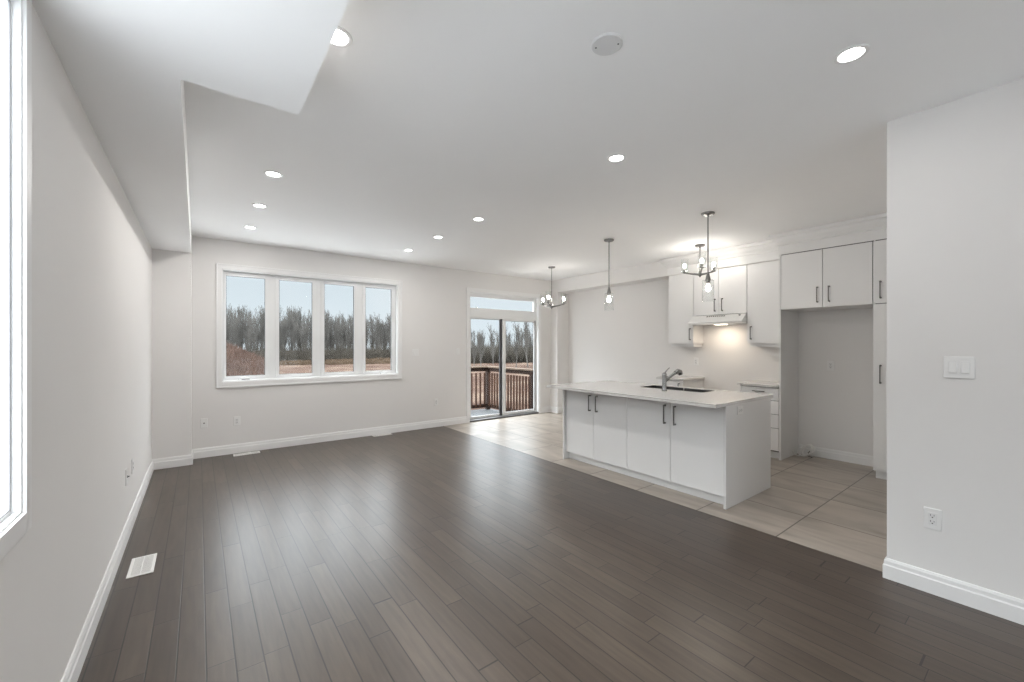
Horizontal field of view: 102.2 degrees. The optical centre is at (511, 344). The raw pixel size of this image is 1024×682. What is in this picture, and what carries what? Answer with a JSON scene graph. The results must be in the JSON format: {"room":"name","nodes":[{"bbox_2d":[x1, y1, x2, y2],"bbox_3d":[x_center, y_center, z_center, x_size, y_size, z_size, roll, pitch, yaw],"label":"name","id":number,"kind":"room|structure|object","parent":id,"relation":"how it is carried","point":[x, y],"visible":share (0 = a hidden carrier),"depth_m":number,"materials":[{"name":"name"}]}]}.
{"room":"empty living room","nodes":[
{"label":"empty living room","id":0,"kind":"room"},
{"bbox_2d":[0,4,191,681],"bbox_3d":[-0.838,0.080,0.670,0.382,2.840,10.760,0,0,-37],"label":"wall","id":1,"kind":"structure","parent":0,"point":[112,311],"depth_m":1.84,"materials":[{"name":"paint"}]},
{"bbox_2d":[0,0,31,560],"bbox_3d":[-1.018,-0.262,0.633,0.048,1.633,1.538,0,0,-37],"label":"window","id":2,"kind":"structure","parent":1,"relation":"in","point":[15,15],"depth_m":1.21,"materials":[{"name":"paint"}]},
{"bbox_2d":[61,450,192,681],"bbox_3d":[-0.860,1.340,0.741,0.363,0.120,10.620,0,0,-37],"label":"baseboard","id":3,"kind":"structure","parent":1,"relation":"attached to","point":[73,669],"depth_m":2.34,"materials":[{"name":"paint"}]},
{"bbox_2d":[125,468,129,485],"bbox_3d":[-2.778,0.951,2.989,0.019,0.118,0.072,0,0,-37],"label":"cable jack plate","id":4,"kind":"object","parent":1,"relation":"attached to","point":[126,470],"visible":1,"depth_m":2.96,"materials":[{"name":"plastic"}]},
{"bbox_2d":[131,458,133,473],"bbox_3d":[-2.984,0.951,3.253,0.009,0.118,0.072,0,0,-37],"label":"wall outlet","id":5,"kind":"object","parent":1,"relation":"attached to","point":[132,460],"visible":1,"depth_m":3.23,"materials":[{"name":"plastic"}]},
{"bbox_2d":[32,0,348,252],"bbox_3d":[-0.600,-1.210,0.755,0.795,0.259,10.327,0,0,-37],"label":"ceiling","id":6,"kind":"structure","parent":0,"point":[128,63],"depth_m":1.59,"materials":[{"name":"paint"}]},
{"bbox_2d":[192,236,549,448],"bbox_3d":[-1.608,0.080,6.904,6.890,2.840,0.110,0,0,-37],"label":"wall","id":7,"kind":"structure","parent":0,"point":[434,299],"depth_m":6.25,"materials":[{"name":"paint"}]},
{"bbox_2d":[200,418,207,427],"bbox_3d":[-3.830,0.973,5.141,0.072,0.118,0.019,0,0,-37],"label":"cable jack plate","id":8,"kind":"object","parent":7,"relation":"attached to","point":[203,422],"visible":1,"depth_m":5.15,"materials":[{"name":"plastic"}]},
{"bbox_2d":[234,416,239,425],"bbox_3d":[-3.560,0.983,5.352,0.072,0.118,0.009,0,0,-37],"label":"wall outlet","id":9,"kind":"object","parent":7,"relation":"attached to","point":[236,418],"visible":1,"depth_m":5.35,"materials":[{"name":"plastic"}]},
{"bbox_2d":[216,263,401,387],"bbox_3d":[-2.792,-0.245,5.998,2.448,1.581,0.142,0,0,-37],"label":"window","id":10,"kind":"structure","parent":7,"relation":"in","point":[272,276],"depth_m":5.96,"materials":[{"name":"paint"}]},
{"bbox_2d":[192,406,562,458],"bbox_3d":[-1.368,1.340,6.874,6.263,0.120,0.228,0,0,-37],"label":"baseboard","id":11,"kind":"structure","parent":7,"relation":"attached to","point":[316,438],"depth_m":5.98,"materials":[{"name":"paint"}]},
{"bbox_2d":[467,287,540,422],"bbox_3d":[-0.156,0.192,8.024,1.768,2.457,0.178,0,0,-37],"label":"door","id":12,"kind":"structure","parent":7,"relation":"in","point":[502,316],"depth_m":8.02,"materials":[{"name":"paint"}]},
{"bbox_2d":[77,412,1023,681],"bbox_3d":[1.624,1.459,2.634,6.890,0.122,10.640,0,0,-37],"label":"floor","id":13,"kind":"structure","parent":0,"point":[442,553],"depth_m":2.48,"materials":[{"name":"brown wood"}]},
{"bbox_2d":[126,553,156,578],"bbox_3d":[-2.344,1.397,2.622,0.125,0.006,0.285,0,0,-37],"label":"floor vent","id":14,"kind":"object","parent":13,"relation":"in","point":[142,565],"visible":1,"depth_m":2.61,"materials":[{"name":"metal"}]},
{"bbox_2d":[130,555,153,575],"bbox_3d":[-2.344,1.397,2.622,0.093,0.004,0.253,0,0,-37],"label":"grille","id":15,"kind":"object","parent":14,"relation":"attached to","point":[142,565],"depth_m":2.62,"materials":[{"name":"metal"}]},
{"bbox_2d":[233,451,259,455],"bbox_3d":[-3.412,1.397,5.319,0.290,0.006,0.100,0,0,-37],"label":"floor vent","id":16,"kind":"object","parent":13,"relation":"in","point":[247,453],"visible":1,"depth_m":5.31,"materials":[{"name":"metal"}]},
{"bbox_2d":[372,433,390,436],"bbox_3d":[-2.017,1.397,6.425,0.290,0.006,0.100,0,0,-37],"label":"floor vent","id":17,"kind":"object","parent":13,"relation":"in","point":[386,433],"visible":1,"depth_m":6.44,"materials":[{"name":"metal"}]},
{"bbox_2d":[563,388,770,508],"bbox_3d":[1.582,0.961,4.576,0.909,0.879,1.978,0,0,-37],"label":"kitchen island","id":18,"kind":"object","parent":13,"relation":"on","point":[720,455],"visible":0.95,"depth_m":3.98,"materials":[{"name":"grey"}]},
{"bbox_2d":[546,380,772,407],"bbox_3d":[1.501,0.505,4.572,1.137,0.030,2.082,0,0,-37],"label":"island countertop","id":19,"kind":"structure","parent":18,"relation":"on","point":[715,398],"depth_m":4.18,"materials":[{"name":"stone"}]},
{"bbox_2d":[661,367,682,390],"bbox_3d":[1.743,0.365,4.493,0.363,0.249,0.058,0,0,-37],"label":"kitchen faucet","id":20,"kind":"object","parent":19,"relation":"on","point":[665,378],"visible":1,"depth_m":4.40,"materials":[{"name":"metal"}]},
{"bbox_2d":[643,385,712,391],"bbox_3d":[1.844,0.597,4.651,0.322,0.207,0.757,0,0,-37],"label":"sink","id":21,"kind":"object","parent":19,"relation":"in","point":[653,386],"visible":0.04,"depth_m":4.77,"materials":[{"name":"metal"}]},
{"bbox_2d":[737,406,742,414],"bbox_3d":[2.023,0.578,3.664,0.110,0.070,0.009,0,0,-37],"label":"wall outlet","id":22,"kind":"object","parent":18,"relation":"attached to","point":[740,408],"visible":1,"depth_m":3.66,"materials":[{"name":"plastic"}]},
{"bbox_2d":[658,379,702,387],"bbox_3d":[2.580,0.961,6.339,0.607,0.878,0.408,0,0,-37],"label":"base cabinet","id":23,"kind":"object","parent":13,"relation":"on","point":[698,383],"visible":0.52,"depth_m":6.17,"materials":[{"name":"paint"}]},
{"bbox_2d":[656,375,704,380],"bbox_3d":[2.583,0.505,6.340,0.603,0.030,0.448,0,0,-37],"label":"countertop","id":24,"kind":"structure","parent":23,"relation":"on","point":[676,377],"depth_m":6.23,"materials":[{"name":"stone"}]},
{"bbox_2d":[740,385,778,458],"bbox_3d":[3.316,0.961,5.367,0.607,0.878,0.448,0,0,-37],"label":"base cabinet","id":25,"kind":"object","parent":13,"relation":"on","point":[751,389],"visible":0.32,"depth_m":5.08,"materials":[{"name":"grey"}]},
{"bbox_2d":[737,380,778,387],"bbox_3d":[3.312,0.505,5.378,0.603,0.030,0.473,0,0,-37],"label":"countertop","id":26,"kind":"structure","parent":25,"relation":"on","point":[774,384],"depth_m":5.26,"materials":[{"name":"stone"}]},
{"bbox_2d":[792,444,815,457],"bbox_3d":[3.657,1.315,5.152,0.222,0.170,0.222,0,0,-37],"label":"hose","id":27,"kind":"object","parent":13,"relation":"on","point":[806,445],"visible":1,"depth_m":5.16,"materials":[{"name":"grey rubber"}]},
{"bbox_2d":[779,240,873,459],"bbox_3d":[3.721,0.150,4.838,0.600,2.500,0.878,0,0,-37],"label":"tall cabinet","id":28,"kind":"object","parent":13,"relation":"on","point":[836,277],"visible":0.99,"depth_m":4.84,"materials":[{"name":"grey"}]},
{"bbox_2d":[660,213,886,274],"bbox_3d":[3.331,-1.216,5.292,0.620,0.245,3.132,0,0,-37],"label":"crown molding","id":29,"kind":"structure","parent":28,"relation":"attached to","point":[874,227],"depth_m":4.90,"materials":[{"name":"paint"}]},
{"bbox_2d":[873,238,886,479],"bbox_3d":[4.146,0.150,4.276,0.600,2.500,0.529,0,0,-37],"label":"pantry cabinet","id":30,"kind":"object","parent":13,"relation":"on","point":[879,246],"visible":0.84,"depth_m":4.28,"materials":[{"name":"grey"}]},
{"bbox_2d":[184,0,1023,280],"bbox_3d":[1.624,-1.400,2.634,6.890,0.120,10.920,0,0,-37],"label":"ceiling","id":31,"kind":"structure","parent":0,"point":[437,116],"depth_m":2.54,"materials":[{"name":"paint"}]},
{"bbox_2d":[243,226,256,228],"bbox_3d":[-2.979,-1.343,4.705,0.134,0.018,0.134,0,0,-37],"label":"recessed light","id":32,"kind":"object","parent":31,"relation":"in","point":[247,227],"visible":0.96,"depth_m":4.71,"materials":[{"name":"paint"}]},
{"bbox_2d":[251,203,267,207],"bbox_3d":[-2.424,-1.343,3.972,0.134,0.018,0.134,0,0,-37],"label":"recessed light","id":33,"kind":"object","parent":31,"relation":"in","point":[257,205],"visible":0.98,"depth_m":3.96,"materials":[{"name":"paint"}]},
{"bbox_2d":[264,170,282,177],"bbox_3d":[-1.869,-1.343,3.239,0.134,0.018,0.134,0,0,-37],"label":"recessed light","id":34,"kind":"object","parent":31,"relation":"in","point":[274,174],"visible":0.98,"depth_m":3.24,"materials":[{"name":"paint"}]},
{"bbox_2d":[330,26,352,47],"bbox_3d":[-0.762,-1.343,1.794,0.134,0.018,0.134,0,0,-37],"label":"recessed light","id":35,"kind":"object","parent":31,"relation":"in","point":[339,40],"visible":0.52,"depth_m":1.81,"materials":[{"name":"paint"}]},
{"bbox_2d":[472,217,484,220],"bbox_3d":[-0.356,-1.343,4.396,0.134,0.018,0.134,0,0,-37],"label":"recessed light","id":36,"kind":"object","parent":31,"relation":"in","point":[474,218],"visible":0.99,"depth_m":4.40,"materials":[{"name":"paint"}]},
{"bbox_2d":[541,266,564,308],"bbox_3d":[0.654,-0.978,7.129,0.461,0.725,0.419,0,0,-37],"label":"chandelier","id":37,"kind":"object","parent":31,"relation":"hanging from","point":[551,306],"visible":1,"depth_m":7.08,"materials":[{"name":"silver metal"}]},
{"bbox_2d":[591,32,622,55],"bbox_3d":[0.423,-1.335,1.840,0.136,0.011,0.136,0,0,-37],"label":"cover plate","id":38,"kind":"object","parent":31,"relation":"attached to","point":[605,44],"visible":1,"depth_m":1.83,"materials":[{"name":"grey"}]},
{"bbox_2d":[604,238,613,309],"bbox_3d":[1.233,-0.890,5.255,0.124,0.900,0.124,0,0,-37],"label":"pendant light","id":39,"kind":"object","parent":31,"relation":"hanging from","point":[608,240],"visible":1,"depth_m":5.25,"materials":[{"name":"silver metal"}]},
{"bbox_2d":[607,287,610,295],"bbox_3d":[1.233,-0.680,5.255,0.054,0.119,0.054,0,0,-37],"label":"socket","id":40,"kind":"object","parent":39,"relation":"attached to","point":[608,291],"depth_m":5.24,"materials":[{"name":"silver metal"}]},
{"bbox_2d":[607,154,625,162],"bbox_3d":[0.749,-1.343,2.962,0.134,0.018,0.134,0,0,-37],"label":"recessed light","id":41,"kind":"object","parent":31,"relation":"in","point":[614,158],"visible":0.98,"depth_m":2.96,"materials":[{"name":"paint"}]},
{"bbox_2d":[683,244,714,276],"bbox_3d":[2.499,-1.123,5.582,0.463,0.435,0.425,0,0,-37],"label":"chandelier","id":42,"kind":"object","parent":31,"relation":"hanging from","point":[701,267],"visible":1,"depth_m":5.54,"materials":[{"name":"silver metal"}]},
{"bbox_2d":[701,211,714,301],"bbox_3d":[1.990,-0.890,4.197,0.124,0.900,0.124,0,0,-37],"label":"pendant light","id":43,"kind":"object","parent":31,"relation":"hanging from","point":[707,214],"visible":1,"depth_m":4.19,"materials":[{"name":"silver metal"}]},
{"bbox_2d":[705,272,710,283],"bbox_3d":[1.990,-0.680,4.197,0.054,0.119,0.054,0,0,-37],"label":"socket","id":44,"kind":"object","parent":43,"relation":"attached to","point":[708,279],"depth_m":4.18,"materials":[{"name":"silver metal"}]},
{"bbox_2d":[833,44,869,64],"bbox_3d":[1.562,-1.343,1.903,0.134,0.018,0.134,0,0,-37],"label":"recessed light","id":45,"kind":"object","parent":31,"relation":"in","point":[850,54],"visible":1,"depth_m":1.90,"materials":[{"name":"paint"}]},
{"bbox_2d":[550,279,872,455],"bbox_3d":[2.690,0.080,6.553,0.460,2.840,5.958,0,0,-37],"label":"wall","id":46,"kind":"structure","parent":0,"point":[629,342],"depth_m":6.18,"materials":[{"name":"paint"}]},
{"bbox_2d":[669,274,702,346],"bbox_3d":[2.690,-0.537,6.422,0.333,1.125,0.406,0,0,-37],"label":"upper cabinet","id":47,"kind":"object","parent":46,"relation":"attached to","point":[681,287],"visible":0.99,"depth_m":6.33,"materials":[{"name":"grey"}]},
{"bbox_2d":[688,313,746,324],"bbox_3d":[2.972,-0.359,5.903,0.506,0.138,0.750,0,0,-37],"label":"range hood","id":48,"kind":"object","parent":46,"relation":"attached to","point":[726,319],"visible":0.98,"depth_m":5.75,"materials":[{"name":"metal"}]},
{"bbox_2d":[694,265,746,315],"bbox_3d":[3.043,-0.767,5.956,0.333,0.665,0.756,0,0,-37],"label":"upper cabinet","id":49,"kind":"object","parent":46,"relation":"attached to","point":[727,294],"visible":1,"depth_m":5.83,"materials":[{"name":"grey"}]},
{"bbox_2d":[747,260,778,346],"bbox_3d":[3.418,-0.537,5.461,0.333,1.125,0.476,0,0,-37],"label":"upper cabinet","id":50,"kind":"object","parent":46,"relation":"attached to","point":[762,278],"visible":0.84,"depth_m":5.41,"materials":[{"name":"grey"}]},
{"bbox_2d":[827,361,833,370],"bbox_3d":[3.914,0.255,5.077,0.009,0.118,0.072,0,0,-37],"label":"wall outlet","id":51,"kind":"object","parent":46,"relation":"attached to","point":[830,364],"visible":1,"depth_m":5.08,"materials":[{"name":"plastic"}]},
{"bbox_2d":[799,444,872,466],"bbox_3d":[2.704,1.340,6.670,0.016,0.120,5.028,0,0,-37],"label":"baseboard","id":52,"kind":"structure","parent":46,"relation":"attached to","point":[855,458],"depth_m":4.99,"materials":[{"name":"paint"}]},
{"bbox_2d":[550,240,875,292],"bbox_3d":[2.538,-1.212,6.638,0.320,0.254,5.320,0,0,-37],"label":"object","id":53,"kind":"structure","parent":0,"point":[655,271],"depth_m":7.30,"materials":[{"name":"paint"}]},
{"bbox_2d":[887,78,1023,599],"bbox_3d":[4.961,0.080,1.424,3.030,2.840,4.962,0,0,-37],"label":"wall","id":54,"kind":"structure","parent":0,"point":[955,169],"depth_m":2.26,"materials":[{"name":"paint"}]},
{"bbox_2d":[924,507,941,530],"bbox_3d":[2.370,0.980,2.330,0.009,0.118,0.072,0,0,-37],"label":"wall outlet","id":55,"kind":"object","parent":54,"relation":"attached to","point":[932,517],"visible":1,"depth_m":2.33,"materials":[{"name":"plastic"}]},
{"bbox_2d":[928,512,936,525],"bbox_3d":[2.368,0.980,2.329,0.004,0.068,0.035,0,0,-37],"label":"receptacle","id":56,"kind":"object","parent":55,"relation":"attached to","point":[932,516],"depth_m":2.33,"materials":[{"name":"white plastic"}]},
{"bbox_2d":[883,556,1023,624],"bbox_3d":[4.617,1.340,1.261,2.316,0.120,4.838,0,0,-37],"label":"baseboard","id":57,"kind":"structure","parent":54,"relation":"attached to","point":[989,601],"depth_m":2.25,"materials":[{"name":"paint"}]},
{"bbox_2d":[943,356,974,378],"bbox_3d":[2.430,0.122,2.248,0.011,0.118,0.118,0,0,-37],"label":"light switch","id":58,"kind":"object","parent":54,"relation":"attached to","point":[953,367],"visible":1,"depth_m":2.25,"materials":[{"name":"plastic"}]},
{"label":"outside","id":59,"kind":"structure","parent":0,"visible":0},
{"bbox_2d":[226,353,532,411],"bbox_3d":[-17.547,1.036,89.441,260.000,2.067,150.000,0,0,-37],"label":"ground","id":60,"kind":"structure","parent":59,"point":[287,369],"depth_m":28.59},
{"bbox_2d":[226,307,231,340],"bbox_3d":[-33.807,-1.202,48.701,1.467,6.623,1.778,0,0,-42],"label":"bare tree","id":61,"kind":"object","parent":60,"relation":"on","point":[227,334],"visible":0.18,"depth_m":48.76,"materials":[{"name":"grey plant"}]},
{"bbox_2d":[226,310,242,346],"bbox_3d":[-33.128,-1.227,48.933,1.661,6.654,1.918,0,0,32],"label":"bare tree","id":62,"kind":"object","parent":60,"relation":"on","point":[233,330],"visible":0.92,"depth_m":49.00,"materials":[{"name":"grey plant"}]},
{"bbox_2d":[226,303,245,342],"bbox_3d":[-36.914,-1.810,54.694,2.698,7.583,2.147,0,0,28],"label":"bare tree","id":63,"kind":"object","parent":60,"relation":"on","point":[228,310],"visible":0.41,"depth_m":54.42,"materials":[{"name":"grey plant"}]},
{"bbox_2d":[233,312,242,344],"bbox_3d":[-34.987,-1.203,52.524,1.741,6.486,1.437,0,0,42],"label":"bare tree","id":64,"kind":"object","parent":60,"relation":"on","point":[238,318],"visible":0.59,"depth_m":52.48,"materials":[{"name":"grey plant"}]},
{"bbox_2d":[237,306,245,348],"bbox_3d":[-37.623,-1.899,57.465,1.662,7.712,2.738,0,0,-38],"label":"bare tree","id":65,"kind":"object","parent":60,"relation":"on","point":[240,345],"visible":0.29,"depth_m":57.10,"materials":[{"name":"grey plant"}]},
{"bbox_2d":[237,306,247,348],"bbox_3d":[-36.547,-1.756,56.639,2.097,7.426,2.241,0,0,10],"label":"bare tree","id":66,"kind":"object","parent":60,"relation":"on","point":[240,312],"visible":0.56,"depth_m":56.52,"materials":[{"name":"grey plant"}]},
{"bbox_2d":[226,341,264,375],"bbox_3d":[-18.373,0.689,29.068,4.894,2.575,25.340,0,0,-36],"label":"brush","id":67,"kind":"object","parent":60,"relation":"on","point":[251,363],"visible":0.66,"depth_m":22.44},
{"bbox_2d":[241,308,253,346],"bbox_3d":[-33.441,-1.355,52.782,1.917,6.790,2.049,0,0,-43],"label":"bare tree","id":68,"kind":"object","parent":60,"relation":"on","point":[246,313],"visible":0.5,"depth_m":52.47,"materials":[{"name":"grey plant"}]},
{"bbox_2d":[243,313,259,351],"bbox_3d":[-31.030,-0.971,49.391,1.534,6.142,1.770,0,0,16],"label":"bare tree","id":69,"kind":"object","parent":60,"relation":"on","point":[250,341],"visible":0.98,"depth_m":49.19,"materials":[{"name":"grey plant"}]},
{"bbox_2d":[243,307,260,350],"bbox_3d":[-31.821,-1.271,50.654,1.672,6.699,1.930,0,0,0],"label":"bare tree","id":70,"kind":"object","parent":60,"relation":"on","point":[249,317],"visible":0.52,"depth_m":50.81,"materials":[{"name":"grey plant"}]},
{"bbox_2d":[254,305,264,351],"bbox_3d":[-31.014,-1.473,51.882,2.519,7.079,2.004,0,0,19],"label":"bare tree","id":71,"kind":"object","parent":60,"relation":"on","point":[261,318],"visible":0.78,"depth_m":51.56,"materials":[{"name":"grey plant"}]},
{"bbox_2d":[254,311,264,349],"bbox_3d":[-32.784,-1.445,54.293,1.542,6.963,1.869,0,0,40],"label":"bare tree","id":72,"kind":"object","parent":60,"relation":"on","point":[260,311],"visible":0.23,"depth_m":54.12,"materials":[{"name":"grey plant"}]},
{"bbox_2d":[279,320,284,347],"bbox_3d":[-29.388,-0.879,52.217,1.299,5.866,1.574,0,0,41],"label":"bare tree","id":73,"kind":"object","parent":60,"relation":"on","point":[280,327],"visible":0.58,"depth_m":52.21,"materials":[{"name":"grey plant"}]},
{"bbox_2d":[279,317,291,351],"bbox_3d":[-28.749,-0.808,52.306,2.027,5.696,1.613,0,0,0],"label":"bare tree","id":74,"kind":"object","parent":60,"relation":"on","point":[283,330],"visible":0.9,"depth_m":52.05,"materials":[{"name":"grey plant"}]},
{"bbox_2d":[281,306,293,348],"bbox_3d":[-30.746,-1.714,56.341,2.248,7.451,2.104,0,0,-21],"label":"bare tree","id":75,"kind":"object","parent":60,"relation":"on","point":[288,320],"visible":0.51,"depth_m":56.10,"materials":[{"name":"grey plant"}]},
{"bbox_2d":[286,308,297,348],"bbox_3d":[-30.849,-1.660,57.594,2.070,7.332,2.212,0,0,-22],"label":"bare tree","id":76,"kind":"object","parent":60,"relation":"on","point":[294,312],"visible":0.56,"depth_m":57.50,"materials":[{"name":"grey plant"}]},
{"bbox_2d":[289,317,300,355],"bbox_3d":[-27.438,-0.797,52.211,1.248,5.635,1.512,0,0,-9],"label":"bare tree","id":77,"kind":"object","parent":60,"relation":"on","point":[295,329],"visible":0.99,"depth_m":52.10,"materials":[{"name":"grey plant"}]},
{"bbox_2d":[292,320,302,348],"bbox_3d":[-31.012,-1.271,59.771,2.339,6.587,1.420,0,0,-23],"label":"bare tree","id":78,"kind":"object","parent":60,"relation":"on","point":[299,341],"visible":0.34,"depth_m":59.74,"materials":[{"name":"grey plant"}]},
{"bbox_2d":[297,307,304,345],"bbox_3d":[-33.365,-2.101,65.219,2.242,8.354,1.851,0,0,16],"label":"bare tree","id":79,"kind":"object","parent":60,"relation":"on","point":[301,307],"visible":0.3,"depth_m":65.03,"materials":[{"name":"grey plant"}]},
{"bbox_2d":[296,309,308,350],"bbox_3d":[-33.133,-1.905,64.157,2.243,7.922,2.819,0,0,12],"label":"bare tree","id":80,"kind":"object","parent":60,"relation":"on","point":[299,309],"visible":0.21,"depth_m":64.25,"materials":[{"name":"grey plant"}]},
{"bbox_2d":[299,310,310,349],"bbox_3d":[-27.013,-1.403,54.026,1.465,6.799,2.414,0,0,-17],"label":"bare tree","id":81,"kind":"object","parent":60,"relation":"on","point":[305,331],"visible":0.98,"depth_m":53.76,"materials":[{"name":"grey plant"}]},
{"bbox_2d":[301,315,311,347],"bbox_3d":[-26.349,-1.164,54.445,2.231,6.270,1.775,0,0,-14],"label":"bare tree","id":82,"kind":"object","parent":60,"relation":"on","point":[310,337],"visible":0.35,"depth_m":54.48,"materials":[{"name":"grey plant"}]},
{"bbox_2d":[325,317,333,347],"bbox_3d":[-24.737,-1.013,55.252,2.106,5.930,1.278,0,0,-43],"label":"bare tree","id":83,"kind":"object","parent":60,"relation":"on","point":[329,322],"visible":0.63,"depth_m":55.27,"materials":[{"name":"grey plant"}]},
{"bbox_2d":[325,314,336,352],"bbox_3d":[-24.747,-1.412,56.176,1.448,6.718,2.385,0,0,-3],"label":"bare tree","id":84,"kind":"object","parent":60,"relation":"on","point":[331,335],"visible":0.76,"depth_m":56.34,"materials":[{"name":"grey plant"}]},
{"bbox_2d":[279,357,390,365],"bbox_3d":[-20.467,1.589,43.150,19.819,0.968,7.866,0,0,-37],"label":"grass","id":85,"kind":"structure","parent":60,"relation":"on","point":[376,360],"depth_m":43.12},
{"bbox_2d":[332,318,341,347],"bbox_3d":[-25.166,-1.140,59.157,1.748,6.192,1.868,0,0,-41],"label":"bare tree","id":86,"kind":"object","parent":60,"relation":"on","point":[336,327],"visible":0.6,"depth_m":59.12,"materials":[{"name":"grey plant"}]},
{"bbox_2d":[335,316,344,352],"bbox_3d":[-23.124,-0.992,55.698,1.450,5.807,1.674,0,0,-24],"label":"bare tree","id":87,"kind":"object","parent":60,"relation":"on","point":[340,328],"visible":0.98,"depth_m":55.77,"materials":[{"name":"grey plant"}]},
{"bbox_2d":[337,316,346,345],"bbox_3d":[-25.045,-1.387,61.012,1.815,6.762,1.498,0,0,-1],"label":"bare tree","id":88,"kind":"object","parent":60,"relation":"on","point":[342,322],"visible":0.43,"depth_m":61.02,"materials":[{"name":"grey plant"}]},
{"bbox_2d":[343,314,352,349],"bbox_3d":[-22.342,-1.376,56.108,1.888,6.552,1.636,0,0,37],"label":"bare tree","id":89,"kind":"object","parent":60,"relation":"on","point":[346,328],"visible":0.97,"depth_m":55.90,"materials":[{"name":"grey plant"}]},
{"bbox_2d":[349,316,352,348],"bbox_3d":[-22.455,-1.076,58.218,1.696,5.989,2.131,0,0,18],"label":"bare tree","id":90,"kind":"object","parent":60,"relation":"on","point":[351,316],"visible":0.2,"depth_m":57.93,"materials":[{"name":"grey plant"}]},
{"bbox_2d":[232,338,513,361],"bbox_3d":[-17.722,0.443,59.838,45.718,3.354,12.961,0,0,-37],"label":"underbrush","id":91,"kind":"object","parent":60,"relation":"on","point":[302,354],"visible":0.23,"depth_m":51.50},
{"bbox_2d":[368,318,377,349],"bbox_3d":[-21.032,-1.168,62.584,1.353,6.279,2.229,0,0,-14],"label":"bare tree","id":92,"kind":"object","parent":60,"relation":"on","point":[372,338],"visible":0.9,"depth_m":62.38,"materials":[{"name":"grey plant"}]},
{"bbox_2d":[368,312,379,345],"bbox_3d":[-22.582,-1.667,66.371,2.630,7.393,2.093,0,0,-9],"label":"bare tree","id":93,"kind":"object","parent":60,"relation":"on","point":[371,319],"visible":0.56,"depth_m":66.61,"materials":[{"name":"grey plant"}]},
{"bbox_2d":[374,316,383,348],"bbox_3d":[-20.832,-1.346,64.522,1.927,6.686,1.669,0,0,-21],"label":"bare tree","id":94,"kind":"object","parent":60,"relation":"on","point":[377,325],"visible":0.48,"depth_m":64.38,"materials":[{"name":"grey plant"}]},
{"bbox_2d":[374,320,388,350],"bbox_3d":[-18.823,-0.814,59.441,1.949,5.477,1.551,0,0,-5],"label":"bare tree","id":95,"kind":"object","parent":60,"relation":"on","point":[380,327],"visible":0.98,"depth_m":59.18,"materials":[{"name":"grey plant"}]},
{"bbox_2d":[381,319,386,350],"bbox_3d":[-18.641,-0.920,60.163,1.236,5.736,2.037,0,0,-22],"label":"bare tree","id":96,"kind":"object","parent":60,"relation":"on","point":[383,339],"visible":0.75,"depth_m":60.17,"materials":[{"name":"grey plant"}]},
{"bbox_2d":[381,322,388,348],"bbox_3d":[-19.549,-0.955,64.004,1.664,5.892,1.778,0,0,-35],"label":"bare tree","id":97,"kind":"object","parent":60,"relation":"on","point":[383,322],"visible":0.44,"depth_m":63.84,"materials":[{"name":"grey plant"}]},
{"bbox_2d":[385,316,390,351],"bbox_3d":[-17.465,-1.393,59.750,1.885,6.677,2.014,0,0,-23],"label":"bare tree","id":98,"kind":"object","parent":60,"relation":"on","point":[386,318],"visible":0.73,"depth_m":59.64,"materials":[{"name":"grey plant"}]},
{"bbox_2d":[471,331,477,365],"bbox_3d":[-3.513,0.135,37.690,0.839,3.892,1.382,0,0,8],"label":"bare tree","id":99,"kind":"object","parent":60,"relation":"on","point":[473,345],"visible":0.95,"depth_m":37.71,"materials":[{"name":"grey plant"}]},
{"bbox_2d":[473,332,486,365],"bbox_3d":[-2.538,0.398,32.950,1.144,3.215,0.910,0,0,-7],"label":"bare tree","id":100,"kind":"object","parent":60,"relation":"on","point":[480,338],"visible":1,"depth_m":33.02,"materials":[{"name":"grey plant"}]},
{"bbox_2d":[471,409,498,415],"bbox_3d":[-1.253,1.810,8.898,3.544,0.260,2.520,0,0,-37],"label":"deck","id":101,"kind":"object","parent":60,"relation":"on","point":[480,411],"visible":0.04,"depth_m":10.29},
{"bbox_2d":[366,366,532,410],"bbox_3d":[-1.270,1.115,8.884,3.500,1.130,2.460,0,0,-37],"label":"deck railing","id":102,"kind":"object","parent":101,"relation":"on","point":[487,369],"visible":0.38,"depth_m":10.14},
{"bbox_2d":[487,325,496,361],"bbox_3d":[-2.005,-0.170,41.849,1.100,4.405,1.269,0,0,10],"label":"bare tree","id":103,"kind":"object","parent":60,"relation":"on","point":[492,341],"visible":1,"depth_m":41.93,"materials":[{"name":"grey plant"}]},
{"bbox_2d":[471,344,532,363],"bbox_3d":[-0.494,0.789,51.060,17.380,2.580,15.839,0,0,-2],"label":"underbrush","id":104,"kind":"object","parent":60,"relation":"on","point":[487,357],"visible":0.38,"depth_m":44.66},
{"bbox_2d":[507,330,512,347],"bbox_3d":[-0.142,0.012,54.149,1.096,3.873,1.378,0,0,5],"label":"bare tree","id":105,"kind":"object","parent":60,"relation":"on","point":[509,336],"visible":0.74,"depth_m":54.15,"materials":[{"name":"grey plant"}]},
{"bbox_2d":[508,322,521,367],"bbox_3d":[0.378,-0.031,34.089,1.439,4.044,1.145,0,0,-30],"label":"bare tree","id":106,"kind":"object","parent":60,"relation":"on","point":[518,330],"visible":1,"depth_m":33.88,"materials":[{"name":"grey plant"}]},
{"bbox_2d":[521,322,532,366],"bbox_3d":[1.273,-0.378,36.115,1.057,4.773,1.281,0,0,-31],"label":"bare tree","id":107,"kind":"object","parent":60,"relation":"on","point":[526,327],"visible":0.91,"depth_m":36.05,"materials":[{"name":"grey plant"}]},
{"bbox_2d":[529,331,532,348],"bbox_3d":[2.432,-0.188,53.630,1.052,4.214,1.214,0,0,40],"label":"bare tree","id":108,"kind":"object","parent":60,"relation":"on","point":[530,335],"visible":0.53,"depth_m":53.70,"materials":[{"name":"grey plant"}]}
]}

